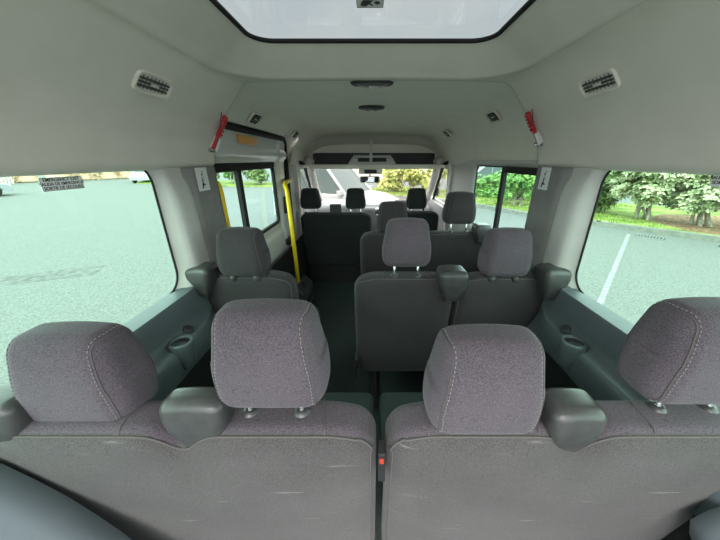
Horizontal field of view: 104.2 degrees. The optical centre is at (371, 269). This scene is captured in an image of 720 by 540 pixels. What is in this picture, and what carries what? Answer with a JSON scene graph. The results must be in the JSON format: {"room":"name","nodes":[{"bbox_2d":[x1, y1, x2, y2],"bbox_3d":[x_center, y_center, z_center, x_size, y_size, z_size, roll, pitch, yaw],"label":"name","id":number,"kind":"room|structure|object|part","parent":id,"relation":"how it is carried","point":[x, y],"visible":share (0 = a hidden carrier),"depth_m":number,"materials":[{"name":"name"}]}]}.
{"room":"vehicle interior","nodes":[
{"label":"vehicle interior","id":0,"kind":"room"},
{"bbox_2d":[123,121,322,400],"bbox_3d":[-0.834,-0.118,2.161,0.222,2.340,5.430,0,21,0],"label":"wall","id":1,"kind":"structure","parent":0,"point":[175,330],"depth_m":1.29,"materials":[{"name":"grey plastic"}]},
{"bbox_2d":[0,463,131,539],"bbox_3d":[-0.713,0.993,0.275,0.330,0.952,1.025,0,21,0],"label":"trim","id":2,"kind":"structure","parent":1,"relation":"attached to","point":[30,509],"depth_m":0.60,"materials":[{"name":"plastic"}]},
{"bbox_2d":[144,170,177,293],"bbox_3d":[-0.896,0.123,0.462,0.010,0.564,1.634,0,21,0],"label":"window","id":3,"kind":"structure","parent":1,"relation":"in","point":[145,171],"depth_m":1.21,"materials":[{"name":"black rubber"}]},
{"bbox_2d":[38,176,84,191],"bbox_3d":[-0.894,-0.251,0.811,0.002,0.036,0.124,0,21,0],"label":"sticker","id":4,"kind":"object","parent":3,"relation":"attached to","point":[69,182],"visible":1,"depth_m":0.80,"materials":[{"name":"white paper"}]},
{"bbox_3d":[-0.835,0.457,0.749,0.122,0.322,2.260,0,21,0],"label":"trim","id":5,"kind":"part","parent":1,"relation":"part of","materials":[{"name":"plastic"}]},
{"bbox_2d":[194,167,210,190],"bbox_3d":[-0.832,-0.447,1.377,0.003,0.108,0.095,0,21,1],"label":"sticker","id":6,"kind":"object","parent":1,"relation":"attached to","point":[201,173],"visible":1,"depth_m":1.37,"materials":[{"name":"white paper"}]},
{"bbox_2d":[217,180,230,226],"bbox_3d":[-0.848,-0.293,1.588,0.038,0.458,0.121,0,21,0],"label":"grab rail","id":7,"kind":"object","parent":1,"relation":"attached to","point":[219,184],"visible":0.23,"depth_m":1.59,"materials":[{"name":"yellow metal"}]},
{"bbox_2d":[212,129,291,267],"bbox_3d":[-0.889,-0.146,2.478,0.107,2.060,1.600,0,21,0],"label":"door","id":8,"kind":"structure","parent":1,"relation":"in","point":[237,152],"depth_m":2.28,"materials":[{"name":"white paint"}]},
{"bbox_2d":[237,134,257,145],"bbox_3d":[-0.870,-0.909,1.964,0.024,0.056,0.300,0,21,0],"label":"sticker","id":9,"kind":"object","parent":8,"relation":"attached to","point":[242,139],"depth_m":1.93,"materials":[{"name":"orange paper"}]},
{"bbox_3d":[-0.871,-0.323,2.989,0.069,0.086,0.140,0,21,0],"label":"handle","id":10,"kind":"part","parent":8,"relation":"part of","materials":[{"name":"black plastic"}]},
{"bbox_2d":[283,178,299,284],"bbox_3d":[-0.845,-0.355,2.982,0.077,1.162,0.378,-5,22,-13],"label":"pole","id":11,"kind":"object","parent":1,"relation":"attached to","point":[287,194],"visible":0.81,"depth_m":2.79,"materials":[{"name":"yellow metal"}]},
{"bbox_3d":[-0.883,-0.882,3.339,0.060,1.240,0.100,0,21,0],"label":"door post","id":12,"kind":"part","parent":1,"relation":"part of","materials":[{"name":"grey plastic"}]},
{"bbox_3d":[-0.822,-1.250,4.001,0.117,0.693,1.092,-2,22,-4],"label":"pillar trim","id":13,"kind":"part","parent":1,"relation":"part of","materials":[{"name":"grey plastic"}]},
{"bbox_3d":[0.022,-1.307,4.211,1.800,0.593,0.934,0,21,0],"label":"window","id":14,"kind":"structure","parent":1,"relation":"in","visible":0},
{"bbox_2d":[360,174,379,182],"bbox_3d":[-0.028,-1.302,3.812,0.270,0.210,0.094,0,21,0],"label":"mirror","id":15,"kind":"object","parent":14,"relation":"attached to","point":[363,179],"visible":0.91,"depth_m":3.79,"materials":[{"name":"black plastic"}]},
{"bbox_2d":[361,177,378,181],"bbox_3d":[-0.028,-1.228,3.795,0.244,0.068,0.006,0,21,0],"label":"mirror glass","id":16,"kind":"object","parent":15,"relation":"attached to","point":[363,179],"depth_m":3.79,"materials":[{"name":"white"}]},
{"bbox_2d":[0,0,719,176],"bbox_3d":[0.035,-0.805,1.483,1.835,0.510,4.590,0,21,0],"label":"ceiling","id":17,"kind":"structure","parent":0,"point":[69,104],"depth_m":0.95,"materials":[{"name":"fabric"}]},
{"bbox_2d":[131,69,173,99],"bbox_3d":[-0.725,-0.614,0.930,0.054,0.062,0.164,0,21,0],"label":"ceiling vent","id":18,"kind":"object","parent":17,"relation":"in","point":[140,72],"visible":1,"depth_m":0.92,"materials":[{"name":"plastic"}]},
{"bbox_2d":[208,112,228,152],"bbox_3d":[-0.782,-0.694,1.421,0.112,0.185,0.080,-1,21,-1],"label":"hammer","id":19,"kind":"object","parent":17,"relation":"attached to","point":[216,142],"visible":1,"depth_m":1.42,"materials":[{"name":"red plastic"}]},
{"bbox_3d":[-0.758,-0.725,1.419,0.023,0.110,0.027,29,14,-10],"label":"handle","id":20,"kind":"part","parent":19,"relation":"part of","materials":[{"name":"red plastic"}]},
{"bbox_2d":[247,112,262,125],"bbox_3d":[-0.779,-1.009,1.871,0.067,0.071,0.164,0,21,0],"label":"ceiling vent","id":21,"kind":"object","parent":17,"relation":"in","point":[255,118],"visible":1,"depth_m":1.86,"materials":[{"name":"plastic"}]},
{"bbox_2d":[291,130,299,138],"bbox_3d":[-0.743,-1.310,2.709,0.067,0.071,0.150,0,21,0],"label":"ceiling vent","id":22,"kind":"object","parent":17,"relation":"in","point":[295,134],"visible":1,"depth_m":2.70,"materials":[{"name":"plastic"}]},
{"bbox_2d":[358,105,384,110],"bbox_3d":[-0.004,-1.209,2.104,0.196,0.032,0.124,0,21,0],"label":"recessed light","id":23,"kind":"object","parent":17,"relation":"in","point":[364,107],"visible":1,"depth_m":2.07,"materials":[{"name":"grey plastic"}]},
{"bbox_2d":[350,80,393,87],"bbox_3d":[0.000,-0.959,1.450,0.224,0.032,0.124,0,21,0],"label":"recessed light","id":24,"kind":"object","parent":17,"relation":"in","point":[358,83],"visible":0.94,"depth_m":1.42,"materials":[{"name":"grey plastic"}]},
{"bbox_2d":[209,0,535,43],"bbox_3d":[0.002,-0.750,0.683,1.236,0.026,1.260,0,21,0],"label":"window","id":25,"kind":"structure","parent":17,"relation":"attached to","point":[266,21],"depth_m":0.98,"materials":[{"name":"clear glass"}]},
{"bbox_2d":[356,0,383,7],"bbox_3d":[-0.006,-0.825,0.863,0.084,0.002,0.062,0,21,0],"label":"sticker","id":26,"kind":"object","parent":25,"relation":"attached to","point":[360,3],"visible":1,"depth_m":0.87,"materials":[{"name":"white paper"}]},
{"bbox_2d":[302,140,445,168],"bbox_3d":[0.022,-1.490,3.477,1.740,0.440,0.398,0,21,0],"label":"shelf","id":27,"kind":"object","parent":17,"relation":"attached to","point":[346,156],"visible":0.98,"depth_m":3.62,"materials":[{"name":"plastic"}]},
{"bbox_2d":[359,168,382,173],"bbox_3d":[-0.018,-1.207,3.412,0.290,0.070,0.106,0,21,0],"label":"lamp","id":28,"kind":"object","parent":27,"relation":"attached to","point":[361,170],"visible":0.98,"depth_m":3.37,"materials":[{"name":"plastic"}]},
{"bbox_3d":[-0.013,-1.395,3.320,0.032,0.270,0.028,0,21,0],"label":"console post","id":29,"kind":"part","parent":27,"relation":"part of","materials":[{"name":"grey plastic"}]},
{"bbox_3d":[0.000,-1.336,3.402,0.581,0.113,0.110,0,21,0],"label":"console frame","id":30,"kind":"part","parent":27,"relation":"part of","materials":[{"name":"grey plastic"}]},
{"bbox_3d":[0.022,-1.557,3.648,1.720,0.440,0.024,0,21,0],"label":"shelf","id":31,"kind":"part","parent":27,"relation":"part of","materials":[{"name":"plastic"}]},
{"bbox_2d":[442,130,451,136],"bbox_3d":[0.746,-1.358,2.787,0.074,0.064,0.150,0,21,0],"label":"ceiling vent","id":32,"kind":"object","parent":17,"relation":"in","point":[446,133],"visible":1,"depth_m":2.77,"materials":[{"name":"plastic"}]},
{"bbox_2d":[485,110,501,122],"bbox_3d":[0.809,-1.024,1.870,0.071,0.068,0.164,0,21,0],"label":"ceiling vent","id":33,"kind":"object","parent":17,"relation":"in","point":[493,116],"visible":1,"depth_m":1.86,"materials":[{"name":"plastic"}]},
{"bbox_2d":[524,109,543,146],"bbox_3d":[0.812,-0.708,1.406,0.117,0.165,0.080,-4,22,-9],"label":"hammer","id":34,"kind":"object","parent":17,"relation":"attached to","point":[539,142],"visible":1,"depth_m":1.40,"materials":[{"name":"red plastic"}]},
{"bbox_3d":[0.789,-0.737,1.395,0.023,0.103,0.027,-31,22,12],"label":"handle","id":35,"kind":"part","parent":34,"relation":"part of","materials":[{"name":"red plastic"}]},
{"bbox_2d":[577,68,620,97],"bbox_3d":[0.763,-0.628,0.944,0.054,0.062,0.164,0,21,0],"label":"ceiling vent","id":36,"kind":"object","parent":17,"relation":"in","point":[612,71],"visible":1,"depth_m":0.93,"materials":[{"name":"plastic"}]},
{"bbox_2d":[312,282,424,539],"bbox_3d":[0.022,0.729,2.328,1.860,0.060,5.200,0,21,0],"label":"floor","id":37,"kind":"structure","parent":0,"point":[335,301],"depth_m":2.27,"materials":[{"name":"rubber"}]},
{"bbox_2d":[0,298,384,539],"bbox_3d":[-0.417,0.551,1.010,0.892,1.235,0.661,0,21,0],"label":"seat","id":38,"kind":"object","parent":37,"relation":"on","point":[264,452],"visible":0.99,"depth_m":0.60,"materials":[{"name":"fabric"}]},
{"bbox_3d":[-0.796,0.333,0.617,0.133,0.161,0.086,0,21,0],"label":"armrest","id":39,"kind":"part","parent":38,"relation":"part of","materials":[{"name":"plastic"}]},
{"bbox_3d":[-0.421,0.622,0.797,0.863,0.690,0.214,0,21,0],"label":"backrest","id":40,"kind":"part","parent":38,"relation":"part of","materials":[{"name":"fabric"}]},
{"bbox_3d":[-0.369,0.336,0.610,0.133,0.171,0.066,0,21,0],"label":"armrest","id":41,"kind":"part","parent":38,"relation":"part of","materials":[{"name":"plastic"}]},
{"bbox_2d":[320,392,373,417],"bbox_3d":[-0.421,0.742,1.160,0.857,0.150,0.500,0,21,0],"label":"cushion","id":42,"kind":"object","parent":38,"relation":"on","point":[365,399],"depth_m":1.31,"materials":[{"name":"fabric"}]},
{"bbox_2d":[185,227,319,317],"bbox_3d":[-0.639,0.264,1.782,0.487,1.205,0.716,0,21,0],"label":"passenger seat","id":43,"kind":"object","parent":37,"relation":"on","point":[243,257],"visible":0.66,"depth_m":1.35,"materials":[{"name":"fabric"}]},
{"bbox_3d":[-0.826,0.049,1.381,0.115,0.161,0.126,0,21,0],"label":"armrest","id":44,"kind":"part","parent":43,"relation":"part of","materials":[{"name":"plastic"}]},
{"bbox_3d":[-0.623,0.311,1.591,0.454,0.687,0.214,0,21,0],"label":"backrest","id":45,"kind":"part","parent":43,"relation":"part of","materials":[{"name":"fabric"}]},
{"bbox_2d":[297,274,314,302],"bbox_3d":[-0.733,0.225,3.075,0.140,0.328,0.400,0,21,0],"label":"housing","id":46,"kind":"object","parent":37,"relation":"on","point":[306,291],"visible":0.67,"depth_m":3.02,"materials":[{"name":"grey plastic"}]},
{"bbox_2d":[300,188,370,281],"bbox_3d":[-0.424,-0.470,3.656,0.832,1.202,0.651,0,21,0],"label":"seat","id":47,"kind":"object","parent":37,"relation":"on","point":[332,238],"visible":0.94,"depth_m":3.35,"materials":[{"name":"fabric"}]},
{"bbox_3d":[-0.424,-0.073,3.850,0.772,0.320,0.440,0,21,0],"label":"seat","id":48,"kind":"part","parent":47,"relation":"part of","materials":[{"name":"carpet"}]},
{"bbox_3d":[-0.424,-0.376,3.459,0.832,0.690,0.214,0,21,0],"label":"backrest","id":49,"kind":"part","parent":47,"relation":"part of","materials":[{"name":"fabric"}]},
{"bbox_2d":[316,199,430,230],"bbox_3d":[0.022,-0.681,4.551,1.720,0.940,0.930,0,21,0],"label":"dashboard","id":50,"kind":"object","parent":37,"relation":"on","point":[372,205],"visible":0.21,"depth_m":4.15,"materials":[{"name":"plastic"}]},
{"bbox_2d":[406,188,438,230],"bbox_3d":[0.522,-0.471,3.657,0.530,1.202,0.653,0,21,0],"label":"seat","id":51,"kind":"object","parent":37,"relation":"on","point":[416,198],"visible":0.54,"depth_m":3.24,"materials":[{"name":"fabric"}]},
{"bbox_3d":[0.522,-0.383,3.457,0.530,0.705,0.216,0,21,0],"label":"backrest","id":52,"kind":"part","parent":51,"relation":"part of","materials":[{"name":"fabric"}]},
{"bbox_2d":[360,191,491,274],"bbox_3d":[0.393,-0.063,2.502,0.969,1.287,0.704,0,21,0],"label":"seat","id":53,"kind":"object","parent":37,"relation":"on","point":[448,247],"visible":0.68,"depth_m":2.11,"materials":[{"name":"fabric"}]},
{"bbox_3d":[0.391,0.015,2.314,0.966,0.710,0.217,0,21,0],"label":"backrest","id":54,"kind":"part","parent":53,"relation":"part of","materials":[{"name":"fabric"}]},
{"bbox_3d":[0.817,-0.273,2.103,0.120,0.151,0.116,0,21,0],"label":"armrest","id":55,"kind":"part","parent":53,"relation":"part of","materials":[{"name":"plastic"}]},
{"bbox_2d":[354,217,571,410],"bbox_3d":[0.409,0.249,1.765,1.035,1.245,0.735,0,21,0],"label":"seat","id":56,"kind":"object","parent":37,"relation":"on","point":[400,315],"visible":0.85,"depth_m":1.41,"materials":[{"name":"fabric"}]},
{"bbox_3d":[-0.090,0.565,1.665,0.036,0.138,0.104,0,21,0],"label":"recline lever","id":57,"kind":"part","parent":56,"relation":"part of","materials":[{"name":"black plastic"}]},
{"bbox_3d":[0.165,0.315,1.591,0.514,0.680,0.212,0,21,0],"label":"backrest","id":58,"kind":"part","parent":56,"relation":"part of","materials":[{"name":"fabric"}]},
{"bbox_3d":[0.390,0.069,1.383,0.136,0.171,0.126,0,21,0],"label":"armrest","id":59,"kind":"part","parent":56,"relation":"part of","materials":[{"name":"plastic"}]},
{"bbox_3d":[0.663,0.315,1.591,0.462,0.680,0.212,0,21,0],"label":"backrest","id":60,"kind":"part","parent":56,"relation":"part of","materials":[{"name":"fabric"}]},
{"bbox_3d":[0.866,0.061,1.364,0.123,0.171,0.126,0,21,0],"label":"armrest","id":61,"kind":"part","parent":56,"relation":"part of","materials":[{"name":"plastic"}]},
{"bbox_2d":[379,297,719,539],"bbox_3d":[0.463,0.554,1.007,0.862,1.233,0.667,0,21,0],"label":"seat","id":62,"kind":"object","parent":37,"relation":"on","point":[485,451],"visible":0.99,"depth_m":0.60,"materials":[{"name":"fabric"}]},
{"bbox_2d":[379,392,423,496],"bbox_3d":[0.463,0.742,1.160,0.856,0.150,0.500,0,21,0],"label":"cushion","id":63,"kind":"object","parent":62,"relation":"on","point":[388,401],"depth_m":1.30,"materials":[{"name":"fabric"}]},
{"bbox_3d":[0.463,0.622,0.797,0.862,0.690,0.214,0,21,0],"label":"backrest","id":64,"kind":"part","parent":62,"relation":"part of","materials":[{"name":"fabric"}]},
{"bbox_3d":[0.422,0.339,0.613,0.114,0.151,0.086,0,21,0],"label":"armrest","id":65,"kind":"part","parent":62,"relation":"part of","materials":[{"name":"plastic"}]},
{"bbox_3d":[0.650,0.323,0.644,0.013,0.230,0.013,0,21,0],"label":"post","id":66,"kind":"part","parent":62,"relation":"part of","materials":[{"name":"silver metal"}]},
{"bbox_2d":[448,160,539,230],"bbox_3d":[0.929,-0.295,2.624,0.050,2.330,1.900,0,21,0],"label":"wall","id":67,"kind":"structure","parent":0,"point":[464,174],"depth_m":2.64,"materials":[{"name":"grey plastic"}]},
{"bbox_2d":[472,165,537,227],"bbox_3d":[0.941,-0.514,2.127,0.034,0.522,1.025,0,21,0],"label":"window","id":68,"kind":"structure","parent":67,"relation":"in","point":[505,169],"depth_m":2.02,"materials":[{"name":"black rubber"}]},
{"bbox_2d":[426,156,719,539],"bbox_3d":[0.878,-0.114,2.163,0.222,2.330,5.430,0,21,0],"label":"wall","id":69,"kind":"structure","parent":0,"point":[582,339],"depth_m":1.24,"materials":[{"name":"grey plastic"}]},
{"bbox_3d":[0.866,-1.250,4.001,0.117,0.693,1.092,2,22,4],"label":"pillar trim","id":70,"kind":"part","parent":69,"relation":"part of","materials":[{"name":"grey plastic"}]},
{"bbox_3d":[0.927,-0.882,3.339,0.060,1.240,0.100,0,21,0],"label":"door post","id":71,"kind":"part","parent":69,"relation":"part of","materials":[{"name":"grey plastic"}]},
{"bbox_2d":[537,167,551,189],"bbox_3d":[0.876,-0.465,1.424,0.003,0.108,0.080,0,21,-1],"label":"sticker","id":72,"kind":"object","parent":69,"relation":"attached to","point":[546,171],"visible":1,"depth_m":1.42,"materials":[{"name":"white paper"}]},
{"bbox_2d":[575,170,610,293],"bbox_3d":[0.940,0.123,0.462,0.010,0.564,1.634,0,21,0],"label":"seal","id":73,"kind":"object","parent":69,"relation":"in","point":[609,171],"depth_m":1.21,"materials":[{"name":"black rubber"}]},
{"bbox_2d":[709,175,719,186],"bbox_3d":[0.938,-0.233,0.716,0.002,0.046,0.124,0,21,0],"label":"sticker","id":74,"kind":"object","parent":73,"relation":"attached to","point":[715,182],"visible":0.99,"depth_m":0.76,"materials":[{"name":"white"}]},
{"bbox_3d":[0.879,0.457,0.749,0.122,0.322,2.260,0,21,0],"label":"trim","id":75,"kind":"part","parent":69,"relation":"part of","materials":[{"name":"plastic"}]},
{"bbox_2d":[689,507,719,539],"bbox_3d":[0.841,1.053,0.298,0.162,0.823,1.025,0,21,0],"label":"trim","id":76,"kind":"structure","parent":69,"relation":"attached to","point":[705,526],"depth_m":0.65,"materials":[{"name":"plastic"}]},
{"label":"outside","id":77,"kind":"structure","parent":0,"visible":0},
{"bbox_2d":[0,166,719,382],"bbox_3d":[0.022,-5.265,19.419,280.000,0.100,280.000,0,21,0],"label":"ground","id":78,"kind":"structure","parent":77,"point":[116,224],"depth_m":6.70,"materials":[{"name":"grey asphalt"}]},
{"bbox_2d":[0,183,12,195],"bbox_3d":[-25.081,-5.033,16.605,2.140,1.525,4.410,12,24,28],"label":"car","id":79,"kind":"object","parent":78,"relation":"on","point":[3,187],"visible":1,"depth_m":17.84,"materials":[{"name":"white paint"}]},
{"bbox_2d":[0,177,14,183],"bbox_3d":[-36.977,-6.994,21.631,0.135,1.500,12.576,8,23,19],"label":"fence","id":80,"kind":"object","parent":78,"relation":"on","point":[7,178],"visible":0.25,"depth_m":26.80,"materials":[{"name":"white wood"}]},
{"bbox_2d":[0,176,38,182],"bbox_3d":[-36.495,-9.293,27.369,1.635,2.353,5.065,14,26,32],"label":"hedge","id":81,"kind":"object","parent":78,"relation":"on","point":[18,179],"visible":0.2,"depth_m":28.33,"materials":[{"name":"beige plant"}]},
{"bbox_2d":[0,265,104,285],"bbox_3d":[-6.728,0.163,5.463,2.214,0.005,0.620,-10,24,-24],"label":"asphalt patch","id":82,"kind":"object","parent":78,"relation":"on","point":[84,271],"visible":1,"depth_m":5.59,"materials":[{"name":"grey asphalt"}]},
{"bbox_2d":[44,171,129,179],"bbox_3d":[-32.449,-11.204,32.281,1.719,2.363,7.465,15,26,33],"label":"hedge","id":83,"kind":"object","parent":78,"relation":"on","point":[125,174],"visible":0.36,"depth_m":32.63,"materials":[{"name":"beige plant"}]},
{"bbox_2d":[129,171,148,182],"bbox_3d":[-23.480,-10.162,29.319,2.190,1.775,4.610,-8,23,-19],"label":"car","id":84,"kind":"object","parent":78,"relation":"on","point":[134,176],"visible":0.38,"depth_m":27.50,"materials":[{"name":"white paint"}]},
{"bbox_2d":[136,180,271,187],"bbox_3d":[-16.891,-8.902,28.458,19.924,0.080,6.162,7,22,17],"label":"verge","id":85,"kind":"structure","parent":78,"relation":"on","point":[228,183],"depth_m":26.63,"materials":[{"name":"green plant"}]},
{"bbox_2d":[223,172,235,183],"bbox_3d":[-13.088,-9.808,26.306,2.583,3.443,3.397,-5,22,-13],"label":"tree","id":86,"kind":"object","parent":85,"relation":"on","point":[228,175],"visible":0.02,"depth_m":26.80,"materials":[{"name":"green plant"}]},
{"bbox_2d":[242,169,269,183],"bbox_3d":[-10.744,-9.344,25.375,2.864,3.263,3.232,0,21,0],"label":"tree","id":87,"kind":"object","parent":85,"relation":"on","point":[259,176],"visible":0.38,"depth_m":24.64,"materials":[{"name":"green plant"}]},
{"bbox_2d":[272,169,397,214],"bbox_3d":[-1.232,-2.539,9.642,4.110,1.975,2.190,10,24,24],"label":"car","id":88,"kind":"object","parent":78,"relation":"on","point":[333,184],"visible":0.16,"depth_m":8.84,"materials":[{"name":"grey paint"}]},
{"bbox_2d":[336,190,342,195],"bbox_3d":[-0.961,-2.311,8.399,0.140,0.140,0.200,10,24,24],"label":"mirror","id":89,"kind":"object","parent":88,"relation":"on","point":[340,192],"depth_m":8.34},
{"bbox_2d":[354,169,429,178],"bbox_3d":[2.622,-14.220,35.241,10.800,5.000,6.800,0,21,0],"label":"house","id":90,"kind":"structure","parent":78,"relation":"on","point":[356,170],"depth_m":33.16,"materials":[{"name":"white"}]},
{"bbox_2d":[477,166,501,183],"bbox_3d":[9.927,-8.285,24.679,4.610,1.675,2.140,3,22,7],"label":"car","id":91,"kind":"object","parent":78,"relation":"on","point":[482,170],"visible":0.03,"depth_m":23.80,"materials":[{"name":"grey paint"}]},
{"bbox_2d":[372,186,719,235],"bbox_3d":[8.273,-3.312,14.161,7.619,0.150,24.831,-18,28,-38],"label":"verge","id":92,"kind":"structure","parent":78,"relation":"on","point":[628,212],"depth_m":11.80,"materials":[{"name":"green plant"}]},
{"bbox_2d":[377,169,403,191],"bbox_3d":[1.412,-6.011,18.739,1.825,1.823,1.836,-12,25,-29],"label":"bush","id":93,"kind":"object","parent":92,"relation":"on","point":[391,183],"visible":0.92,"depth_m":18.39,"materials":[{"name":"yellow plant"}]},
{"bbox_2d":[395,169,425,187],"bbox_3d":[2.500,-6.000,18.287,1.950,1.971,2.014,-6,22,-14],"label":"bush","id":94,"kind":"object","parent":92,"relation":"on","point":[413,175],"visible":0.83,"depth_m":17.76,"materials":[{"name":"yellow plant"}]},
{"bbox_2d":[417,169,445,192],"bbox_3d":[3.789,-5.927,17.676,2.025,2.297,1.960,10,24,24],"label":"bush","id":95,"kind":"object","parent":92,"relation":"on","point":[425,179],"visible":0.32,"depth_m":17.33,"materials":[{"name":"yellow plant"}]},
{"bbox_2d":[442,169,447,179],"bbox_3d":[4.949,-5.431,16.460,1.738,2.243,1.792,0,21,0],"label":"bush","id":96,"kind":"object","parent":92,"relation":"on","point":[445,173],"visible":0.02,"depth_m":16.53,"materials":[{"name":"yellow plant"}]},
{"bbox_2d":[475,172,500,197],"bbox_3d":[6.905,-5.044,16.747,2.226,1.580,2.504,0,21,0],"label":"round bush","id":97,"kind":"object","parent":92,"relation":"on","point":[485,184],"visible":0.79,"depth_m":16.27,"materials":[{"name":"green plant"}]},
{"bbox_2d":[494,170,535,205],"bbox_3d":[6.839,-4.247,13.079,2.217,2.554,2.650,12,24,27],"label":"round bush","id":98,"kind":"object","parent":92,"relation":"on","point":[519,185],"visible":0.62,"depth_m":12.68,"materials":[{"name":"green plant"}]},
{"bbox_2d":[596,171,625,210],"bbox_3d":[9.070,-3.446,11.794,2.322,1.976,2.667,0,21,0],"label":"flowering shrub","id":99,"kind":"object","parent":92,"relation":"on","point":[605,201],"visible":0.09,"depth_m":11.05,"materials":[{"name":"green plant"}]},
{"bbox_2d":[605,171,697,219],"bbox_3d":[10.000,-2.962,9.928,2.357,2.454,2.588,0,21,0],"label":"flowering shrub","id":100,"kind":"object","parent":92,"relation":"on","point":[648,189],"visible":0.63,"depth_m":9.64,"materials":[{"name":"green plant"}]},
{"bbox_2d":[650,214,719,234],"bbox_3d":[12.872,-1.080,8.305,5.523,0.037,6.798,-10,24,-25],"label":"mulch","id":101,"kind":"object","parent":92,"relation":"on","point":[680,221],"visible":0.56,"depth_m":9.69,"materials":[{"name":"brown plant"}]},
{"bbox_2d":[669,173,719,226],"bbox_3d":[10.789,-2.498,8.883,2.113,2.328,2.497,0,21,0],"label":"flowering shrub","id":102,"kind":"object","parent":101,"relation":"on","point":[703,199],"visible":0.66,"depth_m":8.83,"materials":[{"name":"green plant"}]},
{"bbox_2d":[392,195,719,242],"bbox_3d":[5.552,-2.511,12.095,2.250,0.170,23.286,-15,26,-34],"label":"kerb","id":103,"kind":"object","parent":78,"relation":"on","point":[699,236],"visible":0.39,"depth_m":9.05,"materials":[{"name":"concrete"}]},
{"bbox_2d":[597,234,629,304],"bbox_3d":[5.797,-0.276,6.580,0.085,0.006,6.295,19,29,40],"label":"road marking","id":104,"kind":"object","parent":78,"relation":"on","point":[601,299],"visible":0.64,"depth_m":5.66,"materials":[{"name":"paint"}]},
{"bbox_2d":[635,234,664,240],"bbox_3d":[8.302,-0.987,8.368,0.420,0.026,0.660,-17,27,-37],"label":"drain grate","id":105,"kind":"object","parent":78,"relation":"on","point":[636,235],"visible":1,"depth_m":8.33,"materials":[{"name":"silver metal"}]}
]}

